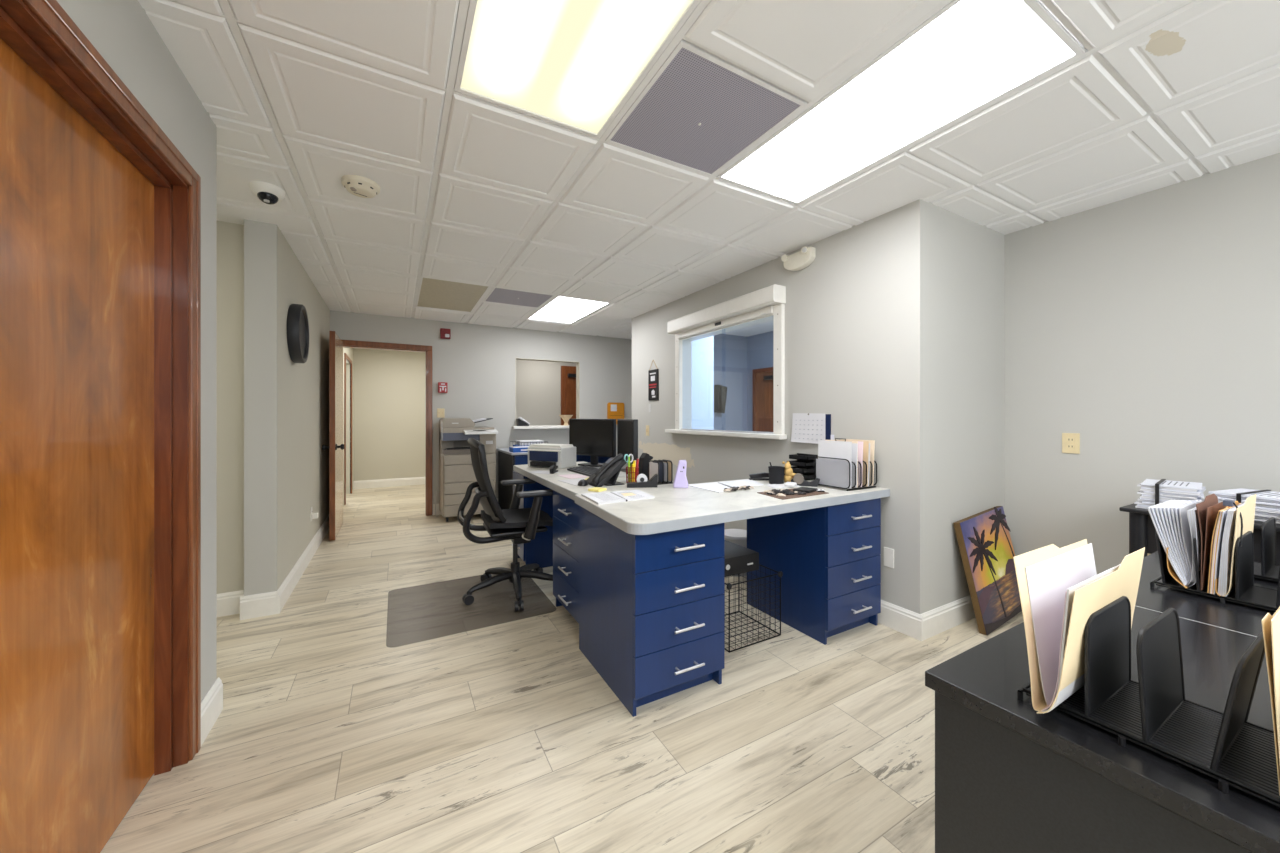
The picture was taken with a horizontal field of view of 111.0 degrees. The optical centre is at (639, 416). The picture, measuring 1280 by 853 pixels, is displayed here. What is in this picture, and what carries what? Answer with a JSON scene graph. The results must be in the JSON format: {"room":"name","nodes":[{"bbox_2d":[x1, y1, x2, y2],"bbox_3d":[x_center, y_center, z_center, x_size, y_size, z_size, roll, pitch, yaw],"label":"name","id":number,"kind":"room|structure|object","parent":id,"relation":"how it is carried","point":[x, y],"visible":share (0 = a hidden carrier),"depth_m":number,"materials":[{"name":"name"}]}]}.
{"room":"back office","nodes":[
{"label":"back office","id":0,"kind":"room"},
{"bbox_2d":[56,0,329,701],"bbox_3d":[-2.443,0.000,0.645,2.355,2.440,8.500,0,0,-29],"label":"wall","id":1,"kind":"structure","parent":0,"point":[302,388],"depth_m":2.70,"materials":[{"name":"paint"}]},
{"bbox_2d":[0,38,153,852],"bbox_3d":[-1.454,0.204,1.100,0.040,2.015,0.923,0,0,-29],"label":"door","id":2,"kind":"structure","parent":1,"relation":"in","point":[77,217],"depth_m":1.12,"materials":[{"name":"brown wood"}]},
{"bbox_2d":[0,0,200,775],"bbox_3d":[-1.433,0.167,1.111,0.174,2.106,1.074,0,0,-29],"label":"door frame","id":3,"kind":"structure","parent":1,"relation":"attached to","point":[21,30],"depth_m":1.51,"materials":[{"name":"red wood"}]},
{"bbox_2d":[201,677,222,745],"bbox_3d":[-1.685,1.151,1.724,0.016,0.137,0.242,0,0,-29],"label":"baseboard","id":4,"kind":"structure","parent":1,"relation":"attached to","point":[212,703],"depth_m":1.72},
{"bbox_2d":[217,590,243,616],"bbox_3d":[-3.412,1.151,2.214,2.184,0.137,0.016,0,0,-29],"label":"baseboard","id":5,"kind":"structure","parent":1,"relation":"attached to","point":[228,603],"depth_m":2.70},
{"bbox_2d":[287,304,308,362],"bbox_3d":[-2.459,-0.595,3.170,0.068,0.420,0.420,0,0,-29],"label":"wall clock","id":6,"kind":"object","parent":1,"relation":"attached to","point":[297,317],"visible":1,"depth_m":3.05,"materials":[{"name":"grey plastic"}]},
{"bbox_2d":[276,515,328,613],"bbox_3d":[-2.854,1.151,3.828,0.016,0.137,2.536,0,0,-29],"label":"baseboard","id":7,"kind":"structure","parent":1,"relation":"attached to","point":[283,593],"depth_m":3.29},
{"bbox_2d":[322,331,343,540],"bbox_3d":[-3.191,0.187,4.632,0.183,2.046,0.766,0,0,-29],"label":"door","id":8,"kind":"structure","parent":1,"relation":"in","point":[336,446],"depth_m":4.34,"materials":[{"name":"brown wood"}]},
{"bbox_2d":[244,219,276,595],"bbox_3d":[-2.324,0.000,2.697,0.155,2.440,0.012,0,0,-29],"label":"wall","id":9,"kind":"structure","parent":0,"point":[260,238],"depth_m":2.69,"materials":[{"name":"paint"}]},
{"bbox_2d":[240,591,276,619],"bbox_3d":[-2.324,1.151,2.681,0.171,0.137,0.016,0,0,-29],"label":"baseboard","id":10,"kind":"structure","parent":9,"relation":"attached to","point":[263,604],"depth_m":2.67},
{"bbox_2d":[330,310,631,514],"bbox_3d":[-1.783,0.000,5.941,4.250,2.440,0.120,0,0,-29],"label":"wall","id":11,"kind":"structure","parent":0,"point":[477,364],"depth_m":5.79,"materials":[{"name":"paint"}]},
{"bbox_2d":[342,340,431,515],"bbox_3d":[-3.029,0.175,5.241,1.001,2.090,0.136,0,0,-29],"label":"door frame","id":12,"kind":"structure","parent":11,"relation":"attached to","point":[353,344],"depth_m":5.40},
{"bbox_2d":[515,358,579,425],"bbox_3d":[-1.305,-0.325,6.207,0.925,0.939,0.126,0,0,-29],"label":"trim opening","id":13,"kind":"structure","parent":11,"relation":"attached to","point":[576,362],"depth_m":6.37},
{"bbox_2d":[607,402,623,423],"bbox_3d":[-0.363,-0.045,6.639,0.270,0.330,0.037,0,0,-29],"label":"holder","id":14,"kind":"object","parent":11,"relation":"attached to","point":[614,410],"visible":0.62,"depth_m":6.62,"materials":[{"name":"paper"}]},
{"bbox_2d":[516,360,575,425],"bbox_3d":[-1.365,0.000,7.146,2.350,2.440,1.580,0,0,-29],"label":"wall","id":15,"kind":"structure","parent":0,"point":[538,383],"depth_m":7.71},
{"bbox_2d":[561,366,575,424],"bbox_3d":[-1.046,0.155,7.992,0.750,2.130,0.206,0,0,-29],"label":"door","id":16,"kind":"structure","parent":15,"relation":"in","point":[568,373],"depth_m":7.93,"materials":[{"name":"brown wood"}]},
{"bbox_2d":[343,331,772,505],"bbox_3d":[-0.202,-0.180,5.824,6.800,2.800,7.420,0,0,-29],"label":"wall","id":17,"kind":"structure","parent":0,"point":[388,387],"depth_m":7.73,"materials":[{"name":"paint"}]},
{"bbox_2d":[344,353,351,504],"bbox_3d":[-4.340,0.170,6.540,0.030,2.100,1.090,0,0,-29],"label":"door frame","id":18,"kind":"structure","parent":17,"relation":"attached to","point":[349,360],"depth_m":6.07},
{"bbox_2d":[353,477,424,488],"bbox_3d":[-4.101,1.151,7.779,1.620,0.137,0.016,0,0,-29],"label":"baseboard","id":19,"kind":"structure","parent":17,"relation":"attached to","point":[362,484],"depth_m":7.63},
{"bbox_2d":[512,425,568,428],"bbox_3d":[-1.260,0.146,6.163,1.060,0.037,0.320,0,0,-29],"label":"ledge","id":20,"kind":"object","parent":17,"relation":"attached to","point":[540,426],"visible":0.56,"depth_m":5.95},
{"bbox_2d":[714,385,726,412],"bbox_3d":[1.482,-0.320,8.085,0.200,0.520,0.139,0,0,-29],"label":"paper towel dispenser","id":21,"kind":"object","parent":17,"relation":"attached to","point":[720,392],"visible":1,"depth_m":8.03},
{"bbox_2d":[753,367,772,431],"bbox_3d":[2.380,0.170,7.795,0.128,2.100,1.080,0,0,-29],"label":"wooden door","id":22,"kind":"structure","parent":17,"relation":"in","point":[763,377],"depth_m":8.03,"materials":[{"name":"red wood"}]},
{"bbox_2d":[100,484,1023,852],"bbox_3d":[-0.285,1.220,3.488,11.704,0.001,11.704,0,0,-29],"label":"floor","id":23,"kind":"structure","parent":0,"point":[380,710],"depth_m":1.72,"materials":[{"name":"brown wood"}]},
{"bbox_2d":[439,418,497,521],"bbox_3d":[-2.078,0.620,5.320,0.590,1.200,0.600,0,0,-29],"label":"photocopier","id":24,"kind":"object","parent":23,"relation":"on","point":[456,472],"visible":0.8,"depth_m":5.12,"materials":[{"name":"grey plastic"}]},
{"bbox_2d":[442,449,470,454],"bbox_3d":[-2.162,0.412,5.285,0.390,0.055,0.340,0,0,-29],"label":"tray","id":25,"kind":"object","parent":24,"relation":"on","point":[444,451],"depth_m":5.12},
{"bbox_2d":[512,471,552,567],"bbox_3d":[-0.753,0.844,3.768,0.658,0.753,0.360,0,0,-29],"label":"base cabinet","id":26,"kind":"object","parent":23,"relation":"on","point":[539,550],"visible":0.21,"depth_m":3.54,"materials":[{"name":"blue laminate"}]},
{"bbox_2d":[497,448,616,509],"bbox_3d":[-1.094,0.820,5.741,1.340,0.800,0.860,0,0,-29],"label":"desk","id":27,"kind":"object","parent":23,"relation":"on","point":[507,459],"visible":0.17,"depth_m":5.41,"materials":[{"name":"blue laminate"}]},
{"bbox_2d":[553,490,578,622],"bbox_3d":[-0.173,0.844,2.724,0.658,0.753,0.550,0,0,-29],"label":"base cabinet","id":28,"kind":"object","parent":23,"relation":"on","point":[565,509],"visible":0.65,"depth_m":2.59,"materials":[{"name":"blue laminate"}]},
{"bbox_2d":[579,506,723,716],"bbox_3d":[0.041,0.844,2.134,0.460,0.753,0.658,0,0,-29],"label":"base cabinet","id":29,"kind":"object","parent":23,"relation":"on","point":[651,606],"visible":0.88,"depth_m":1.90,"materials":[{"name":"blue laminate"}]},
{"bbox_2d":[513,461,889,534],"bbox_3d":[0.149,0.442,3.145,1.703,0.044,2.365,0,0,-29],"label":"countertop","id":30,"kind":"structure","parent":29,"relation":"on","point":[671,508],"depth_m":2.17,"materials":[{"name":"stone"}]},
{"bbox_2d":[526,443,575,468],"bbox_3d":[-0.745,0.328,3.689,0.340,0.185,0.255,0,0,25],"label":"printer","id":31,"kind":"object","parent":30,"relation":"on","point":[543,455],"visible":0.94,"depth_m":3.60,"materials":[{"name":"grey plastic"}]},
{"bbox_2d":[567,466,598,476],"bbox_3d":[-0.382,0.406,3.288,0.170,0.029,0.450,0,0,-31],"label":"keyboard","id":32,"kind":"object","parent":30,"relation":"on","point":[584,470],"visible":0.73,"depth_m":3.29,"materials":[{"name":"black plastic"}]},
{"bbox_2d":[569,419,615,466],"bbox_3d":[-0.397,0.220,3.784,0.530,0.400,0.180,0,0,38],"label":"computer monitor","id":33,"kind":"object","parent":30,"relation":"on","point":[593,438],"visible":0.82,"depth_m":3.73,"materials":[{"name":"black plastic"}]},
{"bbox_2d":[586,454,626,486],"bbox_3d":[-0.224,0.325,2.738,0.224,0.191,0.195,0,0,-29],"label":"phone","id":34,"kind":"object","parent":30,"relation":"on","point":[607,474],"visible":0.99,"depth_m":2.69,"materials":[{"name":"black plastic"}]},
{"bbox_2d":[581,490,653,504],"bbox_3d":[-0.112,0.415,2.294,0.348,0.011,0.270,0,0,-29],"label":"planner","id":35,"kind":"object","parent":30,"relation":"on","point":[599,498],"visible":1,"depth_m":2.26,"materials":[{"name":"white paper"}]},
{"bbox_2d":[617,419,637,473],"bbox_3d":[-0.075,0.220,3.330,0.180,0.400,0.530,0,0,-15],"label":"computer monitor","id":36,"kind":"object","parent":30,"relation":"on","point":[627,429],"visible":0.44,"depth_m":3.23,"materials":[{"name":"black plastic"}]},
{"bbox_2d":[627,474,657,487],"bbox_3d":[0.013,0.382,2.626,0.182,0.077,0.060,0,0,-4],"label":"tape dispenser","id":37,"kind":"object","parent":30,"relation":"on","point":[642,481],"visible":1,"depth_m":2.60,"materials":[{"name":"black plastic"}]},
{"bbox_2d":[638,453,652,479],"bbox_3d":[0.039,0.330,2.910,0.044,0.180,0.115,0,0,44],"label":"stapler","id":38,"kind":"object","parent":30,"relation":"on","point":[644,459],"visible":0.72,"depth_m":2.88,"materials":[{"name":"black plastic"}]},
{"bbox_2d":[648,459,672,484],"bbox_3d":[0.131,0.348,2.783,0.130,0.143,0.128,0,0,-29],"label":"rack","id":39,"kind":"object","parent":30,"relation":"on","point":[663,468],"visible":0.87,"depth_m":2.75,"materials":[{"name":"black plastic"}]},
{"bbox_2d":[673,460,687,487],"bbox_3d":[0.241,0.339,2.604,0.089,0.162,0.062,0,0,3],"label":"air freshener","id":40,"kind":"object","parent":30,"relation":"on","point":[680,480],"visible":1,"depth_m":2.58,"materials":[{"name":"purple plastic"}]},
{"bbox_2d":[688,483,729,492],"bbox_3d":[0.454,0.418,2.597,0.225,0.004,0.300,0,0,-29],"label":"paper sheet","id":41,"kind":"object","parent":30,"relation":"on","point":[714,487],"visible":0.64,"depth_m":2.62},
{"bbox_2d":[719,479,762,486],"bbox_3d":[0.644,0.418,2.754,0.320,0.004,0.210,0,0,-29],"label":"paper sheet","id":42,"kind":"object","parent":30,"relation":"on","point":[738,483],"visible":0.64,"depth_m":2.73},
{"bbox_2d":[768,466,784,483],"bbox_3d":[0.853,0.367,2.749,0.100,0.105,0.100,0,0,-29],"label":"pencil cup","id":43,"kind":"object","parent":30,"relation":"on","point":[776,473],"visible":0.93,"depth_m":2.71,"materials":[{"name":"black metal"}]},
{"bbox_2d":[782,461,795,482],"bbox_3d":[0.935,0.351,2.753,0.089,0.141,0.060,0,0,20],"label":"figurine","id":44,"kind":"object","parent":30,"relation":"on","point":[788,471],"visible":0.79,"depth_m":2.73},
{"bbox_2d":[757,488,827,499],"bbox_3d":[0.841,0.418,2.405,0.395,0.003,0.210,0,0,-29],"label":"placemat","id":45,"kind":"object","parent":30,"relation":"on","point":[790,496],"visible":0.57,"depth_m":2.32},
{"bbox_2d":[763,489,806,496],"bbox_3d":[0.777,0.411,2.386,0.194,0.016,0.182,0,0,-29],"label":"pile","id":46,"kind":"object","parent":45,"relation":"on","point":[780,492],"visible":1,"depth_m":2.37,"materials":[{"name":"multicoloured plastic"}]},
{"bbox_2d":[784,453,817,479],"bbox_3d":[1.074,0.338,2.964,0.155,0.165,0.170,0,0,-29],"label":"caddy","id":47,"kind":"object","parent":30,"relation":"on","point":[804,464],"visible":0.62,"depth_m":2.93,"materials":[{"name":"black plastic"}]},
{"bbox_2d":[784,466,815,473],"bbox_3d":[1.081,0.360,2.968,0.128,0.028,0.160,0,0,-29],"label":"tray","id":48,"kind":"object","parent":47,"relation":"on","point":[796,469],"depth_m":2.91,"materials":[{"name":"black plastic"}]},
{"bbox_2d":[784,473,815,479],"bbox_3d":[1.072,0.402,2.963,0.150,0.028,0.160,0,0,-29],"label":"tray","id":49,"kind":"object","parent":47,"relation":"on","point":[807,476],"depth_m":2.90,"materials":[{"name":"black plastic"}]},
{"bbox_2d":[789,460,815,466],"bbox_3d":[1.091,0.318,2.973,0.106,0.028,0.160,0,0,-29],"label":"tray","id":50,"kind":"object","parent":47,"relation":"on","point":[794,463],"depth_m":2.94,"materials":[{"name":"black plastic"}]},
{"bbox_2d":[789,454,816,460],"bbox_3d":[1.101,0.276,2.979,0.084,0.028,0.160,0,0,-29],"label":"tray","id":51,"kind":"object","parent":47,"relation":"on","point":[800,457],"depth_m":2.96,"materials":[{"name":"black plastic"}]},
{"bbox_2d":[791,473,819,486],"bbox_3d":[1.000,0.384,2.663,0.165,0.072,0.044,0,0,21],"label":"tape dispenser","id":52,"kind":"object","parent":30,"relation":"on","point":[798,478],"visible":0.9,"depth_m":2.65,"materials":[{"name":"grey plastic"}]},
{"bbox_2d":[814,456,876,490],"bbox_3d":[1.224,0.329,2.630,0.263,0.177,0.246,0,0,-29],"label":"file","id":53,"kind":"object","parent":30,"relation":"on","point":[870,486],"visible":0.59,"depth_m":2.54,"materials":[{"name":"grey"}]},
{"bbox_2d":[816,459,849,488],"bbox_3d":[1.123,0.331,2.571,0.006,0.150,0.224,0,0,-29],"label":"document","id":54,"kind":"object","parent":53,"relation":"in","point":[829,472],"visible":0.98,"depth_m":2.56,"materials":[{"name":"paper"}]},
{"bbox_2d":[818,440,851,487],"bbox_3d":[1.143,0.275,2.589,0.025,0.262,0.236,0,0,-29],"label":"document","id":55,"kind":"object","parent":53,"relation":"in","point":[832,449],"visible":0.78,"depth_m":2.58,"materials":[{"name":"white paper"}]},
{"bbox_2d":[842,440,862,486],"bbox_3d":[1.224,0.275,2.628,0.016,0.262,0.224,0,0,-29],"label":"folder","id":56,"kind":"object","parent":53,"relation":"in","point":[860,443],"visible":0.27,"depth_m":2.54,"materials":[{"name":"pink paper"}]},
{"bbox_2d":[851,443,857,487],"bbox_3d":[1.182,0.280,2.604,0.014,0.252,0.224,0,0,-29],"label":"document","id":57,"kind":"object","parent":53,"relation":"in","point":[854,445],"visible":0.21,"depth_m":2.52,"materials":[{"name":"white paper"}]},
{"bbox_2d":[844,440,868,485],"bbox_3d":[1.268,0.275,2.652,0.017,0.262,0.224,0,0,-29],"label":"folder","id":58,"kind":"object","parent":53,"relation":"in","point":[865,443],"visible":0.3,"depth_m":2.57,"materials":[{"name":"beige paper"}]},
{"bbox_2d":[841,439,874,485],"bbox_3d":[1.317,0.273,2.679,0.019,0.266,0.224,0,0,-29],"label":"folder","id":59,"kind":"object","parent":53,"relation":"in","point":[872,442],"visible":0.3,"depth_m":2.59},
{"bbox_2d":[724,529,746,576],"bbox_3d":[0.756,1.063,3.439,0.248,0.313,0.248,0,0,-29],"label":"waste bin","id":60,"kind":"object","parent":23,"relation":"on","point":[737,536],"visible":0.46,"depth_m":3.35,"materials":[{"name":"grey plastic"}]},
{"bbox_2d":[724,564,782,652],"bbox_3d":[0.541,1.040,2.505,0.399,0.357,0.352,0,0,-29],"label":"wire crate","id":61,"kind":"object","parent":23,"relation":"on","point":[780,573],"visible":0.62,"depth_m":2.42,"materials":[{"name":"black metal"}]},
{"bbox_2d":[724,540,758,576],"bbox_3d":[0.407,0.993,2.511,0.430,0.455,0.325,0,0,-29],"label":"metal box","id":62,"kind":"object","parent":61,"relation":"on","point":[738,559],"visible":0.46,"depth_m":2.44,"materials":[{"name":"black metal"}]},
{"bbox_2d":[747,498,880,644],"bbox_3d":[1.057,0.844,2.698,0.460,0.753,0.658,0,0,-29],"label":"base cabinet","id":63,"kind":"object","parent":23,"relation":"on","point":[828,558],"visible":0.85,"depth_m":2.47,"materials":[{"name":"blue laminate"}]},
{"bbox_2d":[953,506,1021,634],"bbox_3d":[2.114,0.894,2.643,0.601,0.660,0.151,0,0,-31],"label":"canvas painting","id":64,"kind":"object","parent":23,"relation":"on","point":[983,538],"visible":0.98,"depth_m":2.59,"materials":[{"name":"fabric"}]},
{"bbox_2d":[925,606,1279,852],"bbox_3d":[1.228,0.850,0.376,0.768,0.740,1.465,0,0,-29],"label":"cabinet","id":65,"kind":"object","parent":23,"relation":"on","point":[1011,777],"visible":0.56,"depth_m":0.70,"materials":[{"name":"wood"}]},
{"bbox_2d":[1017,596,1279,807],"bbox_3d":[0.815,0.396,0.658,0.217,0.168,0.334,0,0,-29],"label":"file","id":66,"kind":"object","parent":65,"relation":"on","point":[1153,711],"visible":0.77,"depth_m":0.66,"materials":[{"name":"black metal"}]},
{"bbox_2d":[1013,539,1144,713],"bbox_3d":[0.765,0.347,0.760,0.327,0.236,0.082,0,0,-29],"label":"manila folder","id":67,"kind":"object","parent":66,"relation":"in","point":[1060,589],"visible":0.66,"depth_m":0.72,"materials":[{"name":"white paper"}]},
{"bbox_2d":[1061,682,1279,797],"bbox_3d":[0.816,0.467,0.659,0.187,0.003,0.290,0,0,-29],"label":"tray","id":68,"kind":"object","parent":66,"relation":"on","point":[1187,731],"depth_m":0.64,"materials":[{"name":"black"}]},
{"bbox_2d":[1261,607,1279,794],"bbox_3d":[0.885,0.355,0.600,0.270,0.215,0.017,0,0,-29],"label":"manila folder","id":69,"kind":"object","parent":66,"relation":"in","point":[1270,623],"visible":1,"depth_m":0.54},
{"bbox_2d":[1119,503,1279,565],"bbox_3d":[2.760,0.820,1.621,0.540,0.800,1.255,0,0,-29],"label":"side table","id":70,"kind":"object","parent":23,"relation":"on","point":[1142,531],"visible":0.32,"depth_m":1.99,"materials":[{"name":"black plastic"}]},
{"bbox_2d":[1134,479,1205,508],"bbox_3d":[2.443,0.361,2.026,0.283,0.118,0.198,0,0,-36],"label":"paper stack","id":71,"kind":"object","parent":70,"relation":"on","point":[1152,491],"visible":0.82,"depth_m":1.97,"materials":[{"name":"white paper"}]},
{"bbox_2d":[1208,488,1279,523],"bbox_3d":[2.603,0.368,1.842,0.292,0.103,0.217,0,0,-20],"label":"paper stack","id":72,"kind":"object","parent":70,"relation":"on","point":[1267,506],"visible":0.71,"depth_m":1.78,"materials":[{"name":"white paper"}]},
{"bbox_2d":[1135,551,1277,636],"bbox_3d":[1.902,0.850,0.757,0.780,0.740,1.478,0,0,-29],"label":"desk","id":73,"kind":"object","parent":23,"relation":"on","point":[1232,616],"visible":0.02,"depth_m":1.12,"materials":[{"name":"wood"}]},
{"bbox_2d":[1149,531,1279,611],"bbox_3d":[1.607,0.396,1.146,0.217,0.168,0.334,0,0,-29],"label":"file","id":74,"kind":"object","parent":73,"relation":"on","point":[1245,591],"visible":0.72,"depth_m":1.16,"materials":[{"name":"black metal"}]},
{"bbox_2d":[1147,500,1201,587],"bbox_3d":[1.577,0.357,1.274,0.270,0.212,0.090,0,0,-29],"label":"sheaf","id":75,"kind":"object","parent":74,"relation":"in","point":[1176,523],"visible":0.56,"depth_m":1.22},
{"bbox_2d":[1196,494,1226,589],"bbox_3d":[1.590,0.342,1.223,0.232,0.238,0.021,0,0,-29],"label":"folder","id":76,"kind":"object","parent":74,"relation":"in","point":[1207,511],"visible":0.47,"depth_m":1.18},
{"bbox_2d":[1166,579,1276,606],"bbox_3d":[1.609,0.467,1.147,0.187,0.003,0.290,0,0,-29],"label":"tray","id":77,"kind":"object","parent":74,"relation":"on","point":[1252,594],"depth_m":1.15,"materials":[{"name":"black"}]},
{"bbox_2d":[1207,501,1241,594],"bbox_3d":[1.595,0.348,1.199,0.228,0.230,0.026,0,0,-29],"label":"bundle","id":78,"kind":"object","parent":74,"relation":"in","point":[1216,544],"visible":0.37,"depth_m":1.15,"materials":[{"name":"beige paper"}]},
{"bbox_2d":[1215,494,1255,596],"bbox_3d":[1.607,0.341,1.185,0.240,0.247,0.035,0,0,-29],"label":"manila folder","id":79,"kind":"object","parent":74,"relation":"in","point":[1225,583],"visible":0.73,"depth_m":1.14,"materials":[{"name":"paper"}]},
{"bbox_2d":[1223,499,1242,546],"bbox_3d":[1.549,0.277,1.158,0.026,0.113,0.069,0,0,35],"label":"elastic band","id":80,"kind":"object","parent":79,"relation":"attached to","point":[1226,502],"visible":0.97,"depth_m":1.14,"materials":[{"name":"black rubber"}]},
{"bbox_2d":[1254,517,1278,581],"bbox_3d":[1.935,0.396,1.257,0.217,0.168,0.334,0,0,-29],"label":"file","id":81,"kind":"object","parent":73,"relation":"on","point":[1267,568],"visible":0.39,"depth_m":1.31,"materials":[{"name":"black plastic"}]},
{"bbox_2d":[1254,562,1278,577],"bbox_3d":[1.936,0.467,1.258,0.187,0.003,0.290,0,0,-29],"label":"tray","id":82,"kind":"object","parent":81,"relation":"on","point":[1272,571],"depth_m":1.31,"materials":[{"name":"black"}]},
{"bbox_3d":[-1.135,1.218,2.918,0.938,0.003,0.885,0,0,-29],"label":"chair mat","id":83,"kind":"object","parent":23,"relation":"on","visible":0},
{"bbox_2d":[457,438,552,611],"bbox_3d":[-0.878,0.679,3.035,0.704,1.075,0.695,0,0,-27],"label":"office chair","id":84,"kind":"object","parent":83,"relation":"on","point":[520,525],"visible":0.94,"depth_m":2.88,"materials":[{"name":"black plastic"}]},
{"bbox_2d":[692,336,713,429],"bbox_3d":[0.079,-0.180,6.357,1.050,2.800,1.800,0,0,-29],"label":"wall","id":85,"kind":"structure","parent":0,"point":[702,349],"depth_m":5.75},
{"bbox_2d":[138,0,1279,338],"bbox_3d":[-1.295,-1.201,2.690,7.289,0.022,10.961,0,0,-29],"label":"ceiling","id":86,"kind":"structure","parent":0,"point":[339,116],"depth_m":1.95,"materials":[{"name":"tile"}]},
{"bbox_2d":[249,181,284,204],"bbox_3d":[-1.943,-1.148,2.295,0.146,0.084,0.146,0,0,-29],"label":"dome camera","id":87,"kind":"object","parent":86,"relation":"attached to","point":[268,193],"visible":1,"depth_m":2.25,"materials":[{"name":"grey plastic"}]},
{"bbox_2d":[341,175,379,197],"bbox_3d":[-1.427,-1.163,2.250,0.170,0.054,0.170,0,0,-29],"label":"smoke detector","id":88,"kind":"object","parent":86,"relation":"attached to","point":[359,186],"visible":1,"depth_m":2.21,"materials":[{"name":"beige plastic"}]},
{"bbox_2d":[415,277,490,312],"bbox_3d":[-1.916,-1.214,4.437,0.582,0.029,1.191,0,0,-29],"label":"recessed light","id":89,"kind":"object","parent":86,"relation":"in","point":[439,294],"visible":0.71,"depth_m":4.36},
{"bbox_2d":[483,287,554,307],"bbox_3d":[-1.235,-1.202,4.466,0.584,0.013,0.584,0,0,-29],"label":"ceiling vent","id":90,"kind":"object","parent":86,"relation":"in","point":[496,295],"visible":0.89,"depth_m":4.43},
{"bbox_2d":[527,295,609,323],"bbox_3d":[-0.850,-1.214,5.029,0.582,0.029,1.191,0,0,-29],"label":"recessed light","id":91,"kind":"object","parent":86,"relation":"in","point":[561,309],"visible":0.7,"depth_m":4.96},
{"bbox_2d":[454,0,700,138],"bbox_3d":[-0.141,-1.214,1.239,0.582,0.029,1.191,0,0,-29],"label":"recessed light","id":92,"kind":"object","parent":86,"relation":"in","point":[574,65],"visible":0.98,"depth_m":1.45,"materials":[{"name":"plastic"}]},
{"bbox_2d":[605,39,806,176],"bbox_3d":[0.245,-1.202,1.801,0.584,0.013,0.584,0,0,-29],"label":"ceiling vent","id":93,"kind":"object","parent":86,"relation":"in","point":[700,111],"visible":1,"depth_m":1.74,"materials":[{"name":"metal"}]},
{"bbox_2d":[171,0,1279,334],"bbox_3d":[-1.419,-1.206,2.901,7.327,0.012,11.250,0,0,-29],"label":"ceiling grid","id":94,"kind":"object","parent":86,"relation":"attached to","point":[463,5],"depth_m":1.73,"materials":[{"name":"metal"}]},
{"bbox_2d":[716,0,1084,204],"bbox_3d":[0.925,-1.214,1.831,0.582,0.029,1.191,0,0,-29],"label":"recessed light","id":95,"kind":"object","parent":86,"relation":"in","point":[968,55],"visible":0.93,"depth_m":1.63,"materials":[{"name":"plastic"}]},
{"bbox_2d":[722,321,772,336],"bbox_3d":[1.875,-1.580,5.564,3.420,0.080,5.190,0,0,-29],"label":"ceiling","id":96,"kind":"structure","parent":0,"point":[765,327],"depth_m":7.88,"materials":[{"name":"tile"}]},
{"bbox_2d":[632,199,931,613],"bbox_3d":[0.768,0.000,3.911,0.120,2.440,3.368,0,0,-29],"label":"wall","id":97,"kind":"structure","parent":0,"point":[858,318],"depth_m":2.74,"materials":[{"name":"paint"}]},
{"bbox_2d":[648,360,657,400],"bbox_3d":[0.148,-0.406,4.889,0.011,0.452,0.205,0,0,-29],"label":"sign","id":98,"kind":"object","parent":97,"relation":"hanging from","point":[652,374],"visible":1,"depth_m":4.88,"materials":[{"name":"black plastic"}]},
{"bbox_2d":[665,303,786,439],"bbox_3d":[0.721,-0.336,3.923,0.200,1.008,1.560,0,0,-29],"label":"window","id":99,"kind":"structure","parent":97,"relation":"in","point":[683,346],"depth_m":3.78,"materials":[{"name":"wood"}]},
{"bbox_2d":[667,284,785,338],"bbox_3d":[0.674,-0.866,3.828,0.124,0.184,1.420,0,0,-29],"label":"roller shutter","id":100,"kind":"object","parent":99,"relation":"attached to","point":[758,303],"visible":1,"depth_m":3.62,"materials":[{"name":"white plastic"}]},
{"bbox_2d":[781,246,815,270],"bbox_3d":[1.107,-1.099,3.091,0.083,0.124,0.240,0,0,-29],"label":"emergency light","id":101,"kind":"object","parent":97,"relation":"attached to","point":[802,259],"visible":1,"depth_m":3.06,"materials":[{"name":"white plastic"}]},
{"bbox_2d":[791,413,833,443],"bbox_3d":[1.175,0.108,3.017,0.027,0.264,0.336,0,0,-31],"label":"wall calendar","id":102,"kind":"object","parent":97,"relation":"attached to","point":[806,427],"visible":0.98,"depth_m":3.02,"materials":[{"name":"white paper"}]},
{"bbox_2d":[884,547,893,567],"bbox_3d":[1.447,0.820,2.559,0.006,0.110,0.060,0,0,-29],"label":"wall outlet","id":103,"kind":"object","parent":97,"relation":"attached to","point":[888,552],"visible":1,"depth_m":2.55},
{"bbox_2d":[878,600,922,640],"bbox_3d":[0.713,1.151,3.871,0.016,0.137,3.384,0,0,-29],"label":"baseboard","id":104,"kind":"structure","parent":97,"relation":"attached to","point":[907,622],"depth_m":2.48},
{"bbox_2d":[932,204,1004,608],"bbox_3d":[2.034,-0.180,2.754,0.970,2.800,0.118,0,0,-29],"label":"wall","id":105,"kind":"structure","parent":0,"point":[968,256],"depth_m":2.63,"materials":[{"name":"paint"}]},
{"bbox_2d":[921,595,975,639],"bbox_3d":[1.966,1.151,2.640,0.980,0.137,0.016,0,0,-29],"label":"baseboard","id":106,"kind":"structure","parent":105,"relation":"attached to","point":[938,620],"depth_m":2.52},
{"bbox_2d":[1005,153,1279,574],"bbox_3d":[3.376,0.000,1.223,0.110,2.440,3.862,0,0,-29],"label":"wall","id":107,"kind":"structure","parent":0,"point":[1145,327],"depth_m":2.37,"materials":[{"name":"paint"}]},
{"bbox_2d":[1062,433,1079,453],"bbox_3d":[2.544,0.158,2.599,0.009,0.120,0.078,0,0,-29],"label":"wall outlet","id":108,"kind":"object","parent":107,"relation":"attached to","point":[1070,442],"visible":1,"depth_m":2.59,"materials":[{"name":"beige plastic"}]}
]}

